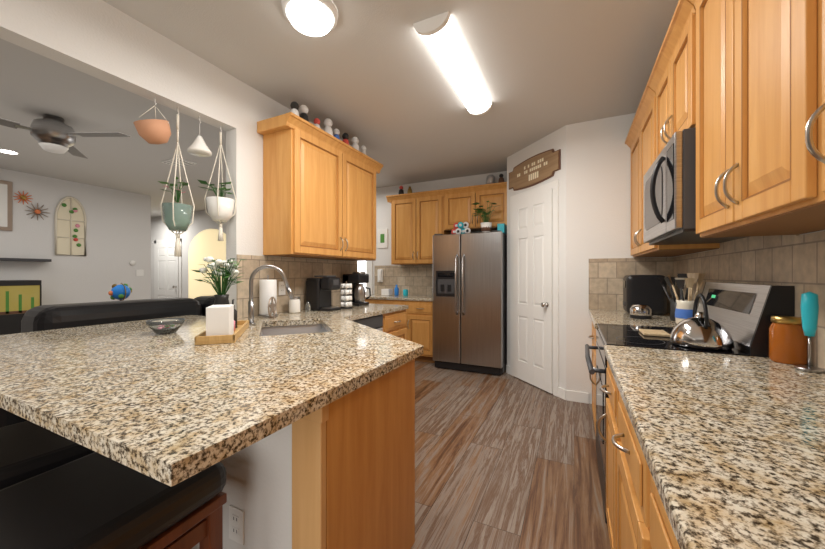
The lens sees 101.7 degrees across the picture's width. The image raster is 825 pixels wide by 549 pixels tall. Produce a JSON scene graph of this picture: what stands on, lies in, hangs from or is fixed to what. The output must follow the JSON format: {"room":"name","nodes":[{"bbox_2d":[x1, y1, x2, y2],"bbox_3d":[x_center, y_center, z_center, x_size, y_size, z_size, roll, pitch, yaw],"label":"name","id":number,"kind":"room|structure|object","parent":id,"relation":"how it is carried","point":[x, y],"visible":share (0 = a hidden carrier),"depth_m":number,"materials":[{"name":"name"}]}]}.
{"room":"kitchen","nodes":[
{"label":"kitchen","id":0,"kind":"room"},
{"bbox_2d":[0,168,150,304],"bbox_3d":[-6.692,-0.120,2.950,0.120,2.740,7.680,0,0,26],"label":"wall","id":1,"kind":"structure","parent":0,"point":[118,233],"depth_m":5.51,"materials":[{"name":"white paint"}]},
{"bbox_2d":[0,180,12,230],"bbox_3d":[-5.815,-0.970,4.598,0.031,0.700,0.450,0,0,26],"label":"picture frame","id":2,"kind":"object","parent":1,"relation":"attached to","point":[6,205],"visible":0.92,"depth_m":4.74,"materials":[{"name":"brown wood"}]},
{"bbox_2d":[0,258,51,261],"bbox_3d":[-5.715,-0.210,4.633,0.179,0.040,1.000,0,0,26],"label":"floating shelf","id":3,"kind":"object","parent":1,"relation":"attached to","point":[25,259],"visible":1,"depth_m":4.81,"materials":[{"name":"grey"}]},
{"bbox_2d":[13,191,47,219],"bbox_3d":[-5.633,-1.015,4.973,0.033,0.410,0.375,0,0,26],"label":"wall decor","id":4,"kind":"object","parent":1,"relation":"attached to","point":[23,198],"visible":1,"depth_m":4.96,"materials":[{"name":"orange metal"}]},
{"bbox_2d":[54,196,86,255],"bbox_3d":[-5.448,-0.774,5.359,0.033,0.945,0.382,0,0,26],"label":"wall decor","id":5,"kind":"object","parent":1,"relation":"attached to","point":[70,222],"depth_m":5.35,"materials":[{"name":"beige paint"}]},
{"bbox_2d":[136,270,143,275],"bbox_3d":[-5.048,-0.030,6.220,0.007,0.120,0.120,0,0,26],"label":"switch plate","id":6,"kind":"object","parent":1,"relation":"attached to","point":[139,272],"depth_m":6.22,"materials":[{"name":"white plastic"}]},
{"bbox_2d":[0,0,356,309],"bbox_3d":[-2.305,-0.120,0.675,0.120,2.740,7.380,0,0,26],"label":"wall","id":7,"kind":"structure","parent":0,"point":[104,41],"depth_m":2.11,"materials":[{"name":"white paint"}]},
{"bbox_2d":[133,97,170,143],"bbox_3d":[-1.621,-0.964,2.098,0.184,0.292,0.190,0,0,26],"label":"hanging basket","id":8,"kind":"object","parent":7,"relation":"hanging from","point":[154,131],"visible":1,"depth_m":2.06,"materials":[{"name":"orange ceramic"}]},
{"bbox_2d":[158,107,194,256],"bbox_3d":[-1.561,-0.615,2.207,0.237,0.990,0.215,0,0,26],"label":"hanging planter","id":9,"kind":"object","parent":7,"relation":"hanging from","point":[178,216],"visible":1,"depth_m":2.21,"materials":[{"name":"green ceramic"}]},
{"bbox_2d":[187,116,211,156],"bbox_3d":[-1.495,-0.978,2.361,0.150,0.265,0.148,0,0,26],"label":"bell","id":10,"kind":"object","parent":7,"relation":"hanging from","point":[198,147],"visible":1,"depth_m":2.33,"materials":[{"name":"white ceramic"}]},
{"bbox_2d":[198,125,236,240],"bbox_3d":[-1.465,-0.680,2.482,0.286,0.860,0.288,0,0,26],"label":"hanging planter","id":11,"kind":"object","parent":7,"relation":"hanging from","point":[220,207],"visible":0.98,"depth_m":2.46,"materials":[{"name":"white ceramic"}]},
{"bbox_2d":[237,254,357,318],"bbox_3d":[-0.992,0.091,3.257,0.010,0.486,1.569,0,0,26],"label":"backsplash","id":12,"kind":"structure","parent":7,"relation":"attached to","point":[298,272],"depth_m":2.98,"materials":[{"name":"beige tile"}]},
{"bbox_2d":[279,281,285,294],"bbox_3d":[-1.137,0.120,2.932,0.008,0.118,0.075,0,0,26],"label":"outlet","id":13,"kind":"object","parent":12,"relation":"attached to","point":[282,288],"visible":0.94,"depth_m":2.93,"materials":[{"name":"white plastic"}]},
{"bbox_2d":[261,112,380,260],"bbox_3d":[-0.811,-0.697,3.258,0.331,1.075,1.250,0,0,26],"label":"upper cabinet","id":14,"kind":"object","parent":7,"relation":"attached to","point":[319,193],"depth_m":2.84,"materials":[{"name":"brown wood"}]},
{"bbox_2d":[290,101,365,154],"bbox_3d":[-0.752,-1.341,3.189,0.103,0.210,1.070,0,0,26],"label":"figurines","id":15,"kind":"object","parent":14,"relation":"on","point":[304,110],"visible":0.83,"depth_m":3.08,"materials":[{"name":"white ceramic"}]},
{"bbox_2d":[192,424,291,548],"bbox_3d":[-1.079,0.814,1.473,1.640,0.873,0.120,0,0,26],"label":"wall","id":16,"kind":"structure","parent":0,"point":[257,488],"depth_m":1.13,"materials":[{"name":"white paint"}]},
{"bbox_2d":[229,505,243,544],"bbox_3d":[-0.620,0.880,1.181,0.075,0.118,0.008,0,0,26],"label":"outlet","id":17,"kind":"object","parent":16,"relation":"attached to","point":[236,524],"visible":1,"depth_m":1.18,"materials":[{"name":"white plastic"}]},
{"bbox_2d":[151,171,506,298],"bbox_3d":[-3.102,-0.120,7.050,13.300,2.740,0.120,0,0,26],"label":"wall","id":18,"kind":"structure","parent":0,"point":[202,220],"depth_m":5.77,"materials":[{"name":"white paint"}]},
{"bbox_2d":[154,238,181,298],"bbox_3d":[-6.166,0.185,8.396,1.150,2.130,0.106,0,0,26],"label":"door","id":19,"kind":"structure","parent":18,"relation":"attached to","point":[167,273],"depth_m":8.39,"materials":[{"name":"white paint"}]},
{"bbox_2d":[188,229,225,298],"bbox_3d":[-4.662,0.100,7.729,1.600,2.300,0.004,0,0,26],"label":"arch panel","id":20,"kind":"object","parent":18,"relation":"attached to","point":[205,243],"visible":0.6,"depth_m":7.83,"materials":[{"name":"beige"}]},
{"bbox_2d":[357,261,372,294],"bbox_3d":[-1.099,0.210,6.001,0.900,2.080,0.032,0,0,26],"label":"window panel","id":21,"kind":"object","parent":18,"relation":"attached to","point":[366,266],"visible":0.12,"depth_m":5.83,"materials":[{"name":"white glass"}]},
{"bbox_2d":[377,269,382,281],"bbox_3d":[-0.552,0.020,5.708,0.100,0.220,0.062,0,0,26],"label":"wall phone","id":22,"kind":"object","parent":18,"relation":"attached to","point":[379,275],"visible":1,"depth_m":5.69,"materials":[{"name":"white plastic"}]},
{"bbox_2d":[377,228,387,247],"bbox_3d":[-0.509,-0.615,5.727,0.200,0.330,0.016,0,0,26],"label":"picture","id":23,"kind":"object","parent":18,"relation":"attached to","point":[382,238],"visible":1,"depth_m":5.72,"materials":[{"name":"white paper"}]},
{"bbox_2d":[390,190,445,264],"bbox_3d":[0.123,-0.697,5.247,0.880,1.075,0.331,0,0,26],"label":"upper cabinet","id":24,"kind":"object","parent":18,"relation":"attached to","point":[419,220],"depth_m":5.10,"materials":[{"name":"brown wood"}]},
{"bbox_2d":[398,174,503,193],"bbox_3d":[0.529,-1.315,4.970,1.637,0.160,0.127,0,0,26],"label":"decorations","id":25,"kind":"object","parent":24,"relation":"on","point":[490,179],"visible":0.75,"depth_m":4.65,"materials":[{"name":"grey"}]},
{"bbox_2d":[442,186,481,233],"bbox_3d":[0.764,-0.942,4.939,0.538,0.585,0.331,0,0,26],"label":"upper cabinet","id":26,"kind":"object","parent":18,"relation":"attached to","point":[457,203],"depth_m":4.79,"materials":[{"name":"brown wood"}]},
{"bbox_2d":[482,182,506,229],"bbox_3d":[1.134,-0.942,4.761,0.538,0.585,0.331,0,0,26],"label":"upper cabinet","id":27,"kind":"object","parent":18,"relation":"attached to","point":[496,193],"depth_m":4.58,"materials":[{"name":"brown wood"}]},
{"bbox_2d":[0,0,678,216],"bbox_3d":[-4.494,-1.540,2.770,14.500,0.100,9.500,0,0,26],"label":"ceiling","id":28,"kind":"structure","parent":0,"point":[370,75],"depth_m":2.62,"materials":[{"name":"grey paint"}]},
{"bbox_2d":[0,150,16,153],"bbox_3d":[-4.917,-1.488,4.083,0.147,0.003,0.147,0,0,14],"label":"recessed light","id":29,"kind":"object","parent":28,"relation":"in","point":[7,151],"visible":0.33,"depth_m":4.07,"materials":[{"name":"white"}]},
{"bbox_2d":[0,114,129,158],"bbox_3d":[-3.434,-1.325,3.070,1.235,0.330,1.124,0,0,26],"label":"ceiling fan","id":30,"kind":"object","parent":28,"relation":"hanging from","point":[52,133],"visible":1,"depth_m":3.12,"materials":[{"name":"metal"}]},
{"bbox_2d":[161,158,196,166],"bbox_3d":[-3.100,-1.483,4.458,0.350,0.013,0.250,0,0,26],"label":"ceiling vent","id":31,"kind":"object","parent":28,"relation":"in","point":[185,162],"visible":0.79,"depth_m":4.43,"materials":[{"name":"white paint"}]},
{"bbox_2d":[282,0,337,36],"bbox_3d":[-0.575,-1.442,1.896,0.304,0.094,0.304,0,0,26],"label":"dome ceiling light","id":32,"kind":"object","parent":28,"relation":"attached to","point":[316,18],"visible":1,"depth_m":1.85,"materials":[{"name":"white glass"}]},
{"bbox_2d":[413,11,492,115],"bbox_3d":[0.351,-1.449,2.461,0.223,0.081,1.140,0,0,26],"label":"fluorescent ceiling light","id":33,"kind":"object","parent":28,"relation":"attached to","point":[440,36],"visible":1,"depth_m":2.24,"materials":[{"name":"white plastic"}]},
{"bbox_2d":[411,361,610,548],"bbox_3d":[-4.494,1.300,2.770,14.500,0.100,9.500,0,0,26],"label":"floor","id":34,"kind":"structure","parent":0,"point":[504,460],"depth_m":2.19,"materials":[{"name":"brown wood"}]},
{"bbox_2d":[0,280,41,334],"bbox_3d":[-5.672,0.665,4.335,0.480,1.170,1.100,0,0,26],"label":"aquarium","id":35,"kind":"object","parent":34,"relation":"on","point":[19,299],"visible":0.58,"depth_m":4.51,"materials":[{"name":"grey"}]},
{"bbox_2d":[0,421,94,489],"bbox_3d":[-1.324,0.905,1.147,0.470,0.690,0.470,0,0,30],"label":"bar stool","id":36,"kind":"object","parent":34,"relation":"on","point":[28,449],"visible":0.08,"depth_m":1.07,"materials":[{"name":"black leather"}]},
{"bbox_2d":[0,295,214,427],"bbox_3d":[-2.410,0.715,3.089,1.020,1.010,2.120,0,0,26],"label":"sofa","id":37,"kind":"object","parent":34,"relation":"on","point":[49,317],"visible":0.19,"depth_m":2.39,"materials":[{"name":"black leather"}]},
{"bbox_2d":[0,452,226,548],"bbox_3d":[-0.850,0.905,0.886,0.470,0.690,0.470,0,0,21],"label":"bar stool","id":38,"kind":"object","parent":34,"relation":"on","point":[95,500],"visible":0.79,"depth_m":0.85,"materials":[{"name":"brown wood"}]},
{"bbox_2d":[108,283,131,300],"bbox_3d":[-3.785,0.679,4.360,0.500,1.141,0.500,0,0,26],"label":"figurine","id":39,"kind":"object","parent":34,"relation":"on","point":[122,292],"visible":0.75,"depth_m":4.30,"materials":[{"name":"blue ceramic"}]},
{"bbox_2d":[268,391,414,548],"bbox_3d":[-0.835,0.920,1.700,1.638,0.660,0.498,0,0,26],"label":"base cabinet","id":40,"kind":"object","parent":34,"relation":"on","point":[353,460],"depth_m":1.15,"materials":[{"name":"wood"}]},
{"bbox_2d":[365,297,376,303],"bbox_3d":[-0.583,0.812,5.415,0.458,0.875,0.640,0,0,26],"label":"base cabinet","id":41,"kind":"object","parent":34,"relation":"on","point":[373,300],"depth_m":5.08,"materials":[{"name":"brown wood"}]},
{"bbox_2d":[360,355,420,398],"bbox_3d":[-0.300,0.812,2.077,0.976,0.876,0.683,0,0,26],"label":"base cabinet","id":42,"kind":"object","parent":34,"relation":"on","point":[400,382],"depth_m":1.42,"materials":[{"name":"wood"}]},
{"bbox_2d":[0,303,422,486],"bbox_3d":[-0.789,0.354,2.398,2.220,0.040,2.940,0,0,26],"label":"countertop","id":43,"kind":"structure","parent":42,"relation":"on","point":[167,408],"depth_m":1.08,"materials":[{"name":"beige stone"}]},
{"bbox_2d":[146,318,184,333],"bbox_3d":[-1.407,0.296,1.919,0.184,0.075,0.184,0,0,26],"label":"candy bowl","id":44,"kind":"object","parent":43,"relation":"on","point":[165,326],"visible":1,"depth_m":1.87,"materials":[{"name":"clear glass"}]},
{"bbox_2d":[192,256,243,304],"bbox_3d":[-1.280,0.109,2.237,0.322,0.450,0.318,0,0,26],"label":"flower vase","id":45,"kind":"object","parent":43,"relation":"on","point":[216,266],"visible":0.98,"depth_m":2.22,"materials":[{"name":"grey"}]},
{"bbox_2d":[195,320,248,344],"bbox_3d":[-1.040,0.314,1.876,0.170,0.040,0.560,0,0,-19],"label":"bamboo tray","id":46,"kind":"object","parent":43,"relation":"on","point":[202,338],"visible":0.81,"depth_m":1.63,"materials":[{"name":"brown wood"}]},
{"bbox_2d":[206,304,233,335],"bbox_3d":[-0.976,0.240,1.707,0.101,0.162,0.140,0,0,-19],"label":"box","id":47,"kind":"object","parent":46,"relation":"on","point":[219,319],"visible":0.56,"depth_m":1.65,"materials":[{"name":"white paper"}]},
{"bbox_2d":[232,299,236,330],"bbox_3d":[-1.061,0.235,1.945,0.076,0.172,0.324,0,0,-17],"label":"bottle","id":48,"kind":"object","parent":46,"relation":"on","point":[235,318],"visible":0.21,"depth_m":2.01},
{"bbox_2d":[258,275,277,316],"bbox_3d":[-1.160,0.169,2.699,0.150,0.330,0.150,0,0,26],"label":"paper towel","id":49,"kind":"object","parent":43,"relation":"on","point":[267,289],"visible":0.88,"depth_m":2.64,"materials":[{"name":"paper"}]},
{"bbox_2d":[248,265,293,324],"bbox_3d":[-0.975,0.134,2.282,0.250,0.401,0.235,0,0,26],"label":"faucet","id":50,"kind":"object","parent":43,"relation":"on","point":[251,301],"visible":0.96,"depth_m":2.23,"materials":[{"name":"metal"}]},
{"bbox_2d":[268,297,276,317],"bbox_3d":[-1.083,0.252,2.595,0.082,0.163,0.143,0,0,26],"label":"decor","id":51,"kind":"object","parent":43,"relation":"on","point":[272,305],"visible":1,"depth_m":2.59,"materials":[{"name":"silver metal"}]},
{"bbox_2d":[289,296,299,312],"bbox_3d":[-1.030,0.263,2.936,0.096,0.142,0.096,0,0,26],"label":"canister","id":52,"kind":"object","parent":43,"relation":"on","point":[294,304],"visible":0.83,"depth_m":2.90,"materials":[{"name":"white ceramic"}]},
{"bbox_2d":[305,301,310,311],"bbox_3d":[-0.946,0.289,3.040,0.048,0.090,0.047,0,0,26],"label":"soap bottle","id":53,"kind":"object","parent":43,"relation":"on","point":[307,307],"visible":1,"depth_m":3.02,"materials":[{"name":"clear glass"}]},
{"bbox_2d":[306,275,340,310],"bbox_3d":[-0.836,0.172,3.175,0.282,0.325,0.200,0,0,26],"label":"pod coffee maker","id":54,"kind":"object","parent":43,"relation":"on","point":[318,294],"visible":1,"depth_m":3.11,"materials":[{"name":"black plastic"}]},
{"bbox_2d":[340,281,352,308],"bbox_3d":[-0.651,0.199,3.309,0.120,0.270,0.120,0,0,26],"label":"pod carousel","id":55,"kind":"object","parent":43,"relation":"on","point":[345,304],"visible":1,"depth_m":3.28,"materials":[{"name":"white plastic"}]},
{"bbox_2d":[343,272,370,305],"bbox_3d":[-0.599,0.151,3.683,0.268,0.366,0.200,0,0,26],"label":"drip coffee maker","id":56,"kind":"object","parent":43,"relation":"on","point":[355,279],"visible":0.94,"depth_m":3.62,"materials":[{"name":"black plastic"}]},
{"bbox_2d":[377,297,404,304],"bbox_3d":[-0.169,0.812,5.216,0.460,0.875,0.640,0,0,26],"label":"base cabinet","id":57,"kind":"object","parent":34,"relation":"on","point":[380,300],"depth_m":4.96,"materials":[{"name":"brown wood"}]},
{"bbox_2d":[405,301,434,362],"bbox_3d":[0.246,0.812,5.017,0.460,0.875,0.640,0,0,26],"label":"base cabinet","id":58,"kind":"object","parent":34,"relation":"on","point":[419,314],"depth_m":4.73,"materials":[{"name":"brown wood"}]},
{"bbox_2d":[365,293,432,300],"bbox_3d":[-0.169,0.355,5.214,1.378,0.040,0.645,0,0,26],"label":"countertop","id":59,"kind":"structure","parent":58,"relation":"on","point":[411,296],"depth_m":4.93,"materials":[{"name":"beige stone"}]},
{"bbox_2d":[381,285,432,296],"bbox_3d":[-0.052,0.237,5.251,0.956,0.194,0.180,0,0,26],"label":"bottles","id":60,"kind":"object","parent":59,"relation":"on","point":[390,291],"depth_m":5.35,"materials":[{"name":"blue plastic"}]},
{"bbox_2d":[433,230,506,374],"bbox_3d":[0.828,0.347,4.596,0.910,1.775,0.837,0,0,26],"label":"fridge","id":61,"kind":"object","parent":34,"relation":"on","point":[469,301],"visible":0.98,"depth_m":4.26,"materials":[{"name":"grey metal"}]},
{"bbox_2d":[451,222,470,233],"bbox_3d":[0.677,-0.635,4.689,0.290,0.190,0.120,0,0,26],"label":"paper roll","id":62,"kind":"object","parent":61,"relation":"on","point":[463,226],"visible":0.77,"depth_m":4.67,"materials":[{"name":"grey paper"}]},
{"bbox_2d":[473,201,499,231],"bbox_3d":[0.966,-0.739,4.379,0.383,0.398,0.415,0,0,26],"label":"potted plant","id":63,"kind":"object","parent":61,"relation":"on","point":[486,225],"visible":0.98,"depth_m":4.33,"materials":[{"name":"green plant"}]},
{"bbox_2d":[497,223,506,233],"bbox_3d":[1.183,-0.601,4.435,0.090,0.120,0.180,0,0,26],"label":"box","id":64,"kind":"object","parent":61,"relation":"on","point":[502,227],"visible":0.77,"depth_m":4.36,"materials":[{"name":"teal"}]},
{"bbox_2d":[600,359,611,548],"bbox_3d":[1.122,0.812,1.257,0.663,0.875,0.458,0,0,26],"label":"base cabinet","id":65,"kind":"object","parent":34,"relation":"on","point":[608,414],"depth_m":1.44,"materials":[{"name":"brown wood"}]},
{"bbox_2d":[612,379,635,548],"bbox_3d":[0.908,0.812,0.812,0.663,0.875,0.530,0,0,26],"label":"base cabinet","id":66,"kind":"object","parent":34,"relation":"on","point":[623,437],"depth_m":1.03,"materials":[{"name":"brown wood"}]},
{"bbox_2d":[604,345,824,548],"bbox_3d":[0.612,0.355,0.204,0.670,0.040,2.798,0,0,26],"label":"countertop","id":67,"kind":"structure","parent":66,"relation":"on","point":[733,446],"depth_m":0.67,"materials":[{"name":"beige stone"}]},
{"bbox_2d":[769,316,807,364],"bbox_3d":[1.431,0.247,1.281,0.100,0.174,0.100,0,0,26],"label":"honey jar","id":68,"kind":"object","parent":67,"relation":"on","point":[788,341],"visible":0.9,"depth_m":1.25,"materials":[{"name":"orange glass"}]},
{"bbox_2d":[794,291,824,372],"bbox_3d":[1.384,0.197,1.171,0.070,0.275,0.070,0,0,26],"label":"milk frother","id":69,"kind":"object","parent":67,"relation":"on","point":[809,306],"visible":1,"depth_m":1.16,"materials":[{"name":"teal plastic"},{"name":"steel"}]},
{"bbox_2d":[636,439,679,548],"bbox_3d":[0.628,0.812,0.231,0.663,0.875,0.760,0,0,26],"label":"base cabinet","id":70,"kind":"object","parent":34,"relation":"on","point":[653,529],"depth_m":0.73,"materials":[{"name":"brown wood"}]},
{"bbox_2d":[588,315,727,434],"bbox_3d":[1.684,0.812,2.426,0.663,0.875,0.600,0,0,26],"label":"base cabinet","id":71,"kind":"object","parent":34,"relation":"on","point":[593,336],"depth_m":2.47,"materials":[{"name":"brown wood"}]},
{"bbox_2d":[589,307,676,326],"bbox_3d":[1.780,0.355,2.636,0.670,0.040,1.062,0,0,26],"label":"countertop","id":72,"kind":"structure","parent":71,"relation":"on","point":[604,317],"depth_m":2.50,"materials":[{"name":"beige stone"}]},
{"bbox_2d":[629,304,651,318],"bbox_3d":[1.749,0.281,2.577,0.144,0.105,0.142,0,0,26],"label":"steel pot","id":73,"kind":"object","parent":72,"relation":"on","point":[639,311],"visible":1,"depth_m":2.53,"materials":[{"name":"silver metal"}]},
{"bbox_2d":[623,275,666,314],"bbox_3d":[1.982,0.169,2.886,0.288,0.330,0.280,0,0,26],"label":"air fryer","id":74,"kind":"object","parent":72,"relation":"on","point":[645,290],"visible":0.96,"depth_m":2.76,"materials":[{"name":"black plastic"}]},
{"bbox_2d":[658,274,687,320],"bbox_3d":[1.911,0.163,2.448,0.204,0.343,0.236,0,0,26],"label":"utensil holder","id":75,"kind":"object","parent":72,"relation":"on","point":[673,303],"visible":0.48,"depth_m":2.41,"materials":[{"name":"grey plastic"}]},
{"bbox_2d":[668,273,704,323],"bbox_3d":[1.791,0.162,2.209,0.188,0.345,0.184,0,0,26],"label":"utensil crock","id":76,"kind":"object","parent":72,"relation":"on","point":[684,309],"visible":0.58,"depth_m":2.17,"materials":[{"name":"beige ceramic"}]},
{"bbox_2d":[585,282,794,523],"bbox_3d":[1.348,0.637,1.829,0.726,1.185,0.760,0,0,26],"label":"range","id":77,"kind":"object","parent":34,"relation":"on","point":[742,313],"visible":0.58,"depth_m":1.62,"materials":[{"name":"silver metal"}]},
{"bbox_2d":[639,329,669,336],"bbox_3d":[1.340,0.323,1.864,0.120,0.015,0.160,0,0,26],"label":"trivet","id":78,"kind":"object","parent":77,"relation":"on","point":[652,332],"visible":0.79,"depth_m":1.83,"materials":[{"name":"beige wood"}]},
{"bbox_2d":[669,293,733,350],"bbox_3d":[1.348,0.209,1.581,0.230,0.243,0.268,0,0,26],"label":"kettle","id":79,"kind":"object","parent":77,"relation":"on","point":[700,330],"visible":1,"depth_m":1.50,"materials":[{"name":"silver metal"}]},
{"bbox_2d":[507,125,565,393],"bbox_3d":[1.415,-0.120,3.831,0.100,2.740,0.990,0,0,-19],"label":"wall","id":80,"kind":"structure","parent":0,"point":[555,140],"depth_m":3.43,"materials":[{"name":"white paint"}]},
{"bbox_2d":[510,180,558,396],"bbox_3d":[1.357,0.140,3.811,0.577,2.220,0.577,0,0,26],"label":"door","id":81,"kind":"structure","parent":80,"relation":"attached to","point":[534,286],"depth_m":3.72,"materials":[{"name":"white paint"}]},
{"bbox_2d":[509,149,560,190],"bbox_3d":[1.354,-1.170,3.815,0.022,0.330,0.860,0,0,-19],"label":"sign","id":82,"kind":"object","parent":80,"relation":"attached to","point":[537,169],"visible":0.96,"depth_m":3.74,"materials":[{"name":"brown paint"}]},
{"bbox_2d":[566,113,659,403],"bbox_3d":[1.945,-0.120,3.204,0.870,2.740,0.100,0,0,26],"label":"wall","id":83,"kind":"structure","parent":0,"point":[598,188],"depth_m":3.26,"materials":[{"name":"white paint"}]},
{"bbox_2d":[506,365,588,403],"bbox_3d":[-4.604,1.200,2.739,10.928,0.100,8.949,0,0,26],"label":"baseboard","id":84,"kind":"structure","parent":83,"relation":"attached to","point":[574,396],"depth_m":3.31,"materials":[{"name":"white paint"}]},
{"bbox_2d":[675,230,824,256],"bbox_3d":[0.964,-0.120,0.019,0.120,2.740,9.270,0,0,26],"label":"wall","id":85,"kind":"structure","parent":0,"point":[719,248],"depth_m":1.32,"materials":[{"name":"white paint"}]},
{"bbox_2d":[653,52,664,161],"bbox_3d":[1.605,-0.942,1.880,0.331,0.585,0.445,0,0,26],"label":"upper cabinet","id":86,"kind":"object","parent":85,"relation":"attached to","point":[659,76],"depth_m":2.04,"materials":[{"name":"brown wood"}]},
{"bbox_2d":[629,84,719,257],"bbox_3d":[1.934,-0.697,2.564,0.331,1.075,1.054,0,0,26],"label":"upper cabinet","id":87,"kind":"object","parent":85,"relation":"attached to","point":[641,138],"depth_m":2.58,"materials":[{"name":"brown wood"}]},
{"bbox_2d":[665,0,688,145],"bbox_3d":[1.468,-0.942,1.594,0.331,0.585,0.445,0,0,26],"label":"upper cabinet","id":88,"kind":"object","parent":85,"relation":"attached to","point":[677,50],"depth_m":1.67,"materials":[{"name":"brown wood"}]},
{"bbox_2d":[644,127,749,244],"bbox_3d":[1.477,-0.415,1.767,0.441,0.454,0.756,0,0,26],"label":"over-the-range microwave","id":89,"kind":"object","parent":88,"relation":"attached to","point":[670,197],"visible":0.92,"depth_m":1.57,"materials":[{"name":"grey metal"}]},
{"bbox_2d":[689,0,824,237],"bbox_3d":[1.193,-0.697,1.022,0.331,1.075,0.805,0,0,26],"label":"upper cabinet","id":90,"kind":"object","parent":85,"relation":"attached to","point":[739,85],"depth_m":1.04,"materials":[{"name":"brown wood"}]},
{"bbox_2d":[797,0,824,207],"bbox_3d":[0.932,-0.697,0.479,0.331,1.075,0.398,0,0,26],"label":"upper cabinet","id":91,"kind":"object","parent":85,"relation":"attached to","point":[810,13],"depth_m":0.75,"materials":[{"name":"brown wood"}]}
]}

